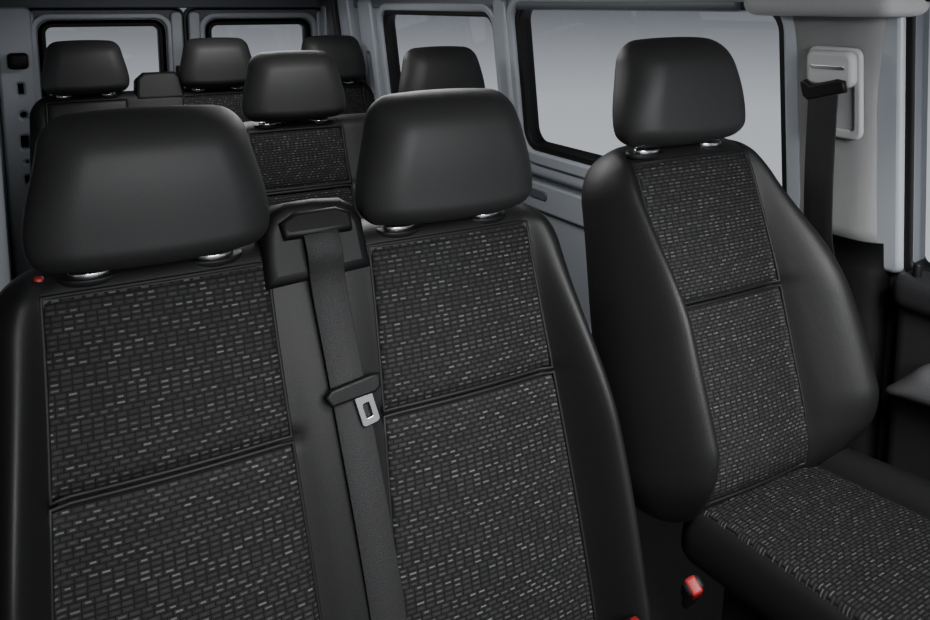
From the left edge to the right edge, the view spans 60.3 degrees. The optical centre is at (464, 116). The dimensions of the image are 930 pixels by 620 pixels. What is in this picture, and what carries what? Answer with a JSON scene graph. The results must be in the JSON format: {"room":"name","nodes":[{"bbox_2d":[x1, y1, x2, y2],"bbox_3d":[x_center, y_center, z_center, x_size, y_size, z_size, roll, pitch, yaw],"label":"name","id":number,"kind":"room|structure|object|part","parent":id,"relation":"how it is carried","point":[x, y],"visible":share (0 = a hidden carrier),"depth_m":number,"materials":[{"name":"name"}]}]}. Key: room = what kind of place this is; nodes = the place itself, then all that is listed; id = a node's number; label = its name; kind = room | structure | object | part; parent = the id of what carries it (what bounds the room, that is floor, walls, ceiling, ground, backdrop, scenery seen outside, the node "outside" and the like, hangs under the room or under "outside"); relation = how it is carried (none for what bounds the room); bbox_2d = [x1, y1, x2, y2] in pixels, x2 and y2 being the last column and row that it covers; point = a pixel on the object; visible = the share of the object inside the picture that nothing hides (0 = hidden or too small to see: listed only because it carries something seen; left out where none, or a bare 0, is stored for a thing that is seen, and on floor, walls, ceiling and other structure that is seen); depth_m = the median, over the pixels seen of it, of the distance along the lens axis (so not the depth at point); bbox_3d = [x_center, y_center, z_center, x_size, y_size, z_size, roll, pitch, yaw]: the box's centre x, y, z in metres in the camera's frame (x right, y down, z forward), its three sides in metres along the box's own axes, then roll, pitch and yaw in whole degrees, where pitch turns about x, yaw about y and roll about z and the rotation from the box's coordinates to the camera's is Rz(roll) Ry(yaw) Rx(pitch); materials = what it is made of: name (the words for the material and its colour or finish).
{"room":"vehicle interior","nodes":[
{"label":"vehicle interior","id":0,"kind":"room"},
{"bbox_2d":[0,123,12,290],"bbox_3d":[-1.547,0.226,2.628,0.040,1.428,2.208,-5,9,-29],"label":"wall","id":1,"kind":"structure","parent":0,"point":[6,272],"depth_m":2.71,"materials":[{"name":"silver metal"}]},
{"bbox_2d":[0,0,320,278],"bbox_3d":[-1.351,0.041,3.947,1.732,1.432,0.050,-5,9,-29],"label":"wall","id":2,"kind":"structure","parent":0,"point":[28,4],"depth_m":3.73,"materials":[{"name":"grey"}]},
{"bbox_2d":[7,53,28,69],"bbox_3d":[-1.917,-0.240,3.431,0.080,0.070,0.060,-5,9,-29],"label":"trim","id":3,"kind":"structure","parent":2,"relation":"attached to","point":[15,61],"depth_m":3.41,"materials":[{"name":"black plastic"}]},
{"bbox_2d":[0,6,36,277],"bbox_3d":[-1.958,0.143,3.543,0.139,1.254,0.060,-5,9,-29],"label":"door pillar","id":4,"kind":"structure","parent":2,"relation":"attached to","point":[15,21],"depth_m":3.49,"materials":[{"name":"silver metal"}]},
{"bbox_2d":[18,84,29,181],"bbox_3d":[-1.978,0.139,3.577,0.115,1.230,0.010,-5,9,-29],"label":"trim","id":5,"kind":"structure","parent":2,"relation":"attached to","point":[19,84],"depth_m":3.57,"materials":[{"name":"black plastic"}]},
{"bbox_2d":[29,8,185,100],"bbox_3d":[-1.656,0.099,3.766,0.705,1.235,0.095,-5,9,-29],"label":"door","id":6,"kind":"structure","parent":2,"relation":"in","point":[172,20],"depth_m":3.71,"materials":[{"name":"grey metal"}]},
{"bbox_2d":[38,20,166,96],"bbox_3d":[-1.678,-0.259,3.729,0.552,0.397,0.050,-5,9,-29],"label":"window","id":7,"kind":"structure","parent":6,"relation":"attached to","point":[160,41],"depth_m":3.70,"materials":[{"name":"black rubber"}]},
{"bbox_2d":[183,7,320,41],"bbox_3d":[-1.042,0.051,4.112,0.723,1.235,0.095,-5,9,-29],"label":"door","id":8,"kind":"structure","parent":2,"relation":"in","point":[196,19],"depth_m":3.98,"materials":[{"name":"grey metal"}]},
{"bbox_2d":[205,18,309,41],"bbox_3d":[-1.050,-0.309,4.083,0.547,0.397,0.050,-5,9,-29],"label":"window","id":9,"kind":"structure","parent":8,"relation":"attached to","point":[301,23],"depth_m":4.05,"materials":[{"name":"black rubber"}]},
{"bbox_2d":[321,6,328,34],"bbox_3d":[-0.688,0.033,4.259,0.124,1.274,0.060,-5,9,-29],"label":"trim","id":10,"kind":"structure","parent":2,"relation":"attached to","point":[324,25],"depth_m":4.14,"materials":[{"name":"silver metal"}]},
{"bbox_2d":[357,8,378,83],"bbox_3d":[0.051,-0.186,2.918,0.102,0.568,3.193,-5,9,-29],"label":"wall","id":11,"kind":"structure","parent":0,"point":[377,9],"depth_m":3.79,"materials":[{"name":"silver metal"}]},
{"bbox_2d":[325,0,340,34],"bbox_3d":[-0.599,-0.277,3.987,0.171,0.678,0.104,-5,9,-29],"label":"trim","id":12,"kind":"structure","parent":11,"relation":"attached to","point":[332,13],"depth_m":3.90,"materials":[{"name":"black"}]},
{"bbox_2d":[337,0,365,82],"bbox_3d":[-0.526,-0.263,3.880,0.151,0.676,0.124,-5,9,-29],"label":"trim","id":13,"kind":"structure","parent":11,"relation":"attached to","point":[348,16],"depth_m":3.79,"materials":[{"name":"silver metal"}]},
{"bbox_2d":[357,0,384,99],"bbox_3d":[-0.416,-0.274,3.698,0.118,0.545,0.145,-4,9,-29],"label":"trim","id":14,"kind":"structure","parent":11,"relation":"attached to","point":[367,13],"depth_m":3.65,"materials":[{"name":"silver metal"}]},
{"bbox_2d":[377,3,499,94],"bbox_3d":[-0.103,-0.187,3.170,0.107,0.532,1.026,-5,9,-29],"label":"trim","id":15,"kind":"structure","parent":11,"relation":"attached to","point":[473,7],"depth_m":3.19,"materials":[{"name":"silver metal"}]},
{"bbox_2d":[383,10,497,93],"bbox_3d":[-0.091,-0.197,3.175,0.101,0.473,0.952,-5,9,-29],"label":"window","id":16,"kind":"structure","parent":11,"relation":"in","point":[389,16],"depth_m":3.53,"materials":[{"name":"black rubber"}]},
{"bbox_2d":[493,0,513,105],"bbox_3d":[0.155,-0.134,2.706,0.117,0.545,0.069,-5,9,-29],"label":"trim","id":17,"kind":"structure","parent":11,"relation":"attached to","point":[499,6],"depth_m":2.66,"materials":[{"name":"silver metal"}]},
{"bbox_2d":[320,0,745,11],"bbox_3d":[-0.084,-0.437,3.052,0.050,0.050,2.900,-5,9,-29],"label":"trim","id":18,"kind":"structure","parent":11,"relation":"attached to","point":[583,6],"depth_m":2.18,"materials":[{"name":"grey"}]},
{"bbox_2d":[515,2,786,192],"bbox_3d":[0.463,-0.076,2.206,0.104,0.503,1.067,-5,9,-29],"label":"window","id":19,"kind":"structure","parent":11,"relation":"in","point":[533,135],"depth_m":2.61,"materials":[{"name":"black rubber"}]},
{"bbox_2d":[506,0,799,208],"bbox_3d":[0.452,-0.066,2.201,0.110,0.561,1.141,-5,9,-29],"label":"trim","id":20,"kind":"structure","parent":11,"relation":"attached to","point":[571,167],"depth_m":1.76,"materials":[{"name":"silver metal"}]},
{"bbox_2d":[800,46,863,257],"bbox_3d":[0.734,0.084,1.611,0.076,0.450,0.118,-5,9,-29],"label":"belt","id":21,"kind":"object","parent":11,"relation":"hanging from","point":[833,88],"visible":0.97,"depth_m":1.59,"materials":[{"name":"grey fabric"}]},
{"bbox_2d":[744,0,929,16],"bbox_3d":[0.723,-0.244,1.580,0.140,0.090,0.340,-5,9,-29],"label":"trim","id":22,"kind":"structure","parent":11,"relation":"attached to","point":[826,8],"depth_m":1.50,"materials":[{"name":"grey plastic"}]},
{"bbox_2d":[793,16,885,242],"bbox_3d":[0.765,-0.004,1.646,0.114,0.530,0.255,-5,9,-29],"label":"trim","id":23,"kind":"structure","parent":11,"relation":"attached to","point":[854,216],"depth_m":1.60,"materials":[{"name":"grey plastic"}]},
{"bbox_2d":[877,17,905,272],"bbox_3d":[0.835,0.015,1.561,0.114,0.600,0.065,-5,9,-29],"label":"trim","id":24,"kind":"structure","parent":11,"relation":"attached to","point":[891,87],"depth_m":1.55,"materials":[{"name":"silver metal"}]},
{"bbox_2d":[898,9,928,274],"bbox_3d":[1.132,0.101,1.076,0.113,0.632,1.117,-5,9,-29],"label":"door","id":25,"kind":"structure","parent":11,"relation":"in","point":[922,21],"depth_m":1.53,"materials":[{"name":"grey"}]},
{"bbox_2d":[904,0,929,271],"bbox_3d":[1.111,0.096,1.113,0.111,0.567,1.016,-5,9,-29],"label":"window","id":26,"kind":"structure","parent":25,"relation":"attached to","point":[910,21],"depth_m":1.53,"materials":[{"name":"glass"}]},
{"bbox_2d":[636,508,724,619],"bbox_3d":[-0.333,1.029,2.162,1.900,0.040,4.600,-5,9,-29],"label":"floor","id":27,"kind":"structure","parent":0,"point":[666,565],"depth_m":1.84,"materials":[{"name":"black rubber"}]},
{"bbox_2d":[29,37,251,173],"bbox_3d":[-1.105,0.299,3.028,0.940,1.164,0.792,-5,9,-29],"label":"passenger seat","id":28,"kind":"object","parent":27,"relation":"on","point":[77,75],"visible":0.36,"depth_m":3.15,"materials":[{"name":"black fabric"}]},
{"bbox_3d":[-1.231,0.227,3.241,0.940,0.688,0.127,-5,-6,-29],"label":"backrest","id":29,"kind":"part","parent":28,"relation":"part of","materials":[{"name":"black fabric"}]},
{"bbox_2d":[0,88,651,619],"bbox_3d":[-0.070,0.584,1.000,0.960,1.164,0.805,-5,9,-29],"label":"passenger seat","id":30,"kind":"object","parent":27,"relation":"on","point":[170,447],"visible":0.98,"depth_m":1.13,"materials":[{"name":"black fabric"}]},
{"bbox_2d":[278,207,352,240],"bbox_3d":[-0.220,0.157,1.179,0.109,0.041,0.022,-8,-22,-30],"label":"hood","id":31,"kind":"object","parent":30,"relation":"attached to","point":[294,223],"depth_m":1.17,"materials":[{"name":"black plastic"}]},
{"bbox_2d":[303,229,406,619],"bbox_3d":[-0.154,0.492,1.163,0.085,0.661,0.191,-6,10,-35],"label":"belt","id":32,"kind":"object","parent":30,"relation":"attached to","point":[350,394],"visible":1,"depth_m":1.16,"materials":[{"name":"black fabric"}]},
{"bbox_3d":[-0.162,0.397,1.163,0.086,0.027,0.014,-13,-2,-28],"label":"latch plate","id":33,"kind":"part","parent":32,"relation":"part of","materials":[{"name":"black plastic"}]},
{"bbox_2d":[301,35,374,114],"bbox_3d":[-0.451,0.247,3.397,0.470,1.164,0.792,-5,9,-29],"label":"passenger seat","id":34,"kind":"object","parent":27,"relation":"on","point":[346,52],"visible":0.12,"depth_m":3.57,"materials":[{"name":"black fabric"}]},
{"bbox_3d":[-0.577,0.174,3.609,0.470,0.688,0.130,-5,-6,-29],"label":"backrest","id":35,"kind":"part","parent":34,"relation":"part of","materials":[{"name":"black fabric"}]},
{"bbox_2d":[242,46,484,218],"bbox_3d":[-0.148,0.398,2.326,1.000,1.164,0.792,-5,9,-29],"label":"passenger seat","id":36,"kind":"object","parent":27,"relation":"on","point":[293,101],"visible":0.27,"depth_m":2.38,"materials":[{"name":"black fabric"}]},
{"bbox_3d":[-0.273,0.325,2.536,1.000,0.688,0.134,-5,-6,-29],"label":"backrest","id":37,"kind":"part","parent":36,"relation":"part of","materials":[{"name":"black fabric"}]},
{"bbox_2d":[581,37,929,619],"bbox_3d":[0.621,0.500,1.327,0.572,1.240,0.898,-5,9,-29],"label":"seat","id":38,"kind":"object","parent":27,"relation":"on","point":[730,339],"visible":0.99,"depth_m":1.42,"materials":[{"name":"black fabric"}]},
{"bbox_2d":[680,575,703,608],"bbox_3d":[0.348,0.736,1.233,0.032,0.128,0.123,2,8,14],"label":"seat belt buckle","id":39,"kind":"object","parent":38,"relation":"attached to","point":[692,587],"visible":1,"depth_m":1.18,"materials":[{"name":"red plastic"}]},
{"bbox_3d":[0.505,0.363,1.511,0.571,0.671,0.252,-5,-10,-29],"label":"backrest","id":40,"kind":"part","parent":38,"relation":"part of","materials":[{"name":"black fabric"}]},
{"bbox_3d":[0.674,0.946,1.271,0.263,0.372,0.498,-5,9,-29],"label":"seat","id":41,"kind":"part","parent":38,"relation":"part of","materials":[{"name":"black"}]},
{"bbox_2d":[681,447,929,619],"bbox_3d":[0.723,0.721,1.270,0.479,0.160,0.640,-5,5,-29],"label":"seat cushion","id":42,"kind":"object","parent":38,"relation":"on","point":[806,533],"depth_m":1.32,"materials":[{"name":"black fabric"}]},
{"bbox_2d":[532,174,897,462],"bbox_3d":[0.098,0.491,3.044,0.060,0.860,3.240,-5,9,-29],"label":"wall","id":43,"kind":"structure","parent":0,"point":[571,237],"depth_m":2.53,"materials":[{"name":"silver metal"}]},
{"bbox_2d":[530,188,546,200],"bbox_3d":[0.245,0.258,2.688,0.010,0.030,0.106,-5,9,-29],"label":"trim","id":44,"kind":"structure","parent":43,"relation":"attached to","point":[536,193],"depth_m":2.67,"materials":[{"name":"grey plastic"}]},
{"bbox_2d":[530,161,583,189],"bbox_3d":[0.086,0.125,2.974,0.060,0.060,3.000,-5,9,-29],"label":"trim","id":45,"kind":"structure","parent":43,"relation":"attached to","point":[545,172],"depth_m":2.55,"materials":[{"name":"silver metal"}]},
{"bbox_2d":[523,179,591,333],"bbox_3d":[0.165,0.452,2.890,0.030,0.516,1.916,-5,9,-29],"label":"trim","id":46,"kind":"structure","parent":43,"relation":"attached to","point":[564,204],"depth_m":2.59,"materials":[{"name":"silver metal"}]},
{"bbox_2d":[832,234,890,458],"bbox_3d":[0.786,0.649,1.749,0.068,0.828,0.237,-5,9,-29],"label":"trim","id":47,"kind":"structure","parent":43,"relation":"attached to","point":[861,263],"depth_m":1.63,"materials":[{"name":"black plastic"}]},
{"bbox_2d":[884,262,929,479],"bbox_3d":[1.106,0.751,1.144,0.130,0.835,1.080,-5,9,-29],"label":"door","id":48,"kind":"structure","parent":43,"relation":"in","point":[908,445],"depth_m":1.53,"materials":[{"name":"black plastic"}]},
{"bbox_3d":[1.038,0.496,1.197,0.092,0.078,0.849,-5,2,-29],"label":"armrest","id":49,"kind":"part","parent":48,"relation":"part of","materials":[{"name":"grey plastic"}]},
{"bbox_3d":[0.858,0.292,1.518,0.016,0.030,0.016,-5,9,-29],"label":"lock knob","id":50,"kind":"part","parent":48,"relation":"part of","materials":[{"name":"black plastic"}]}
]}

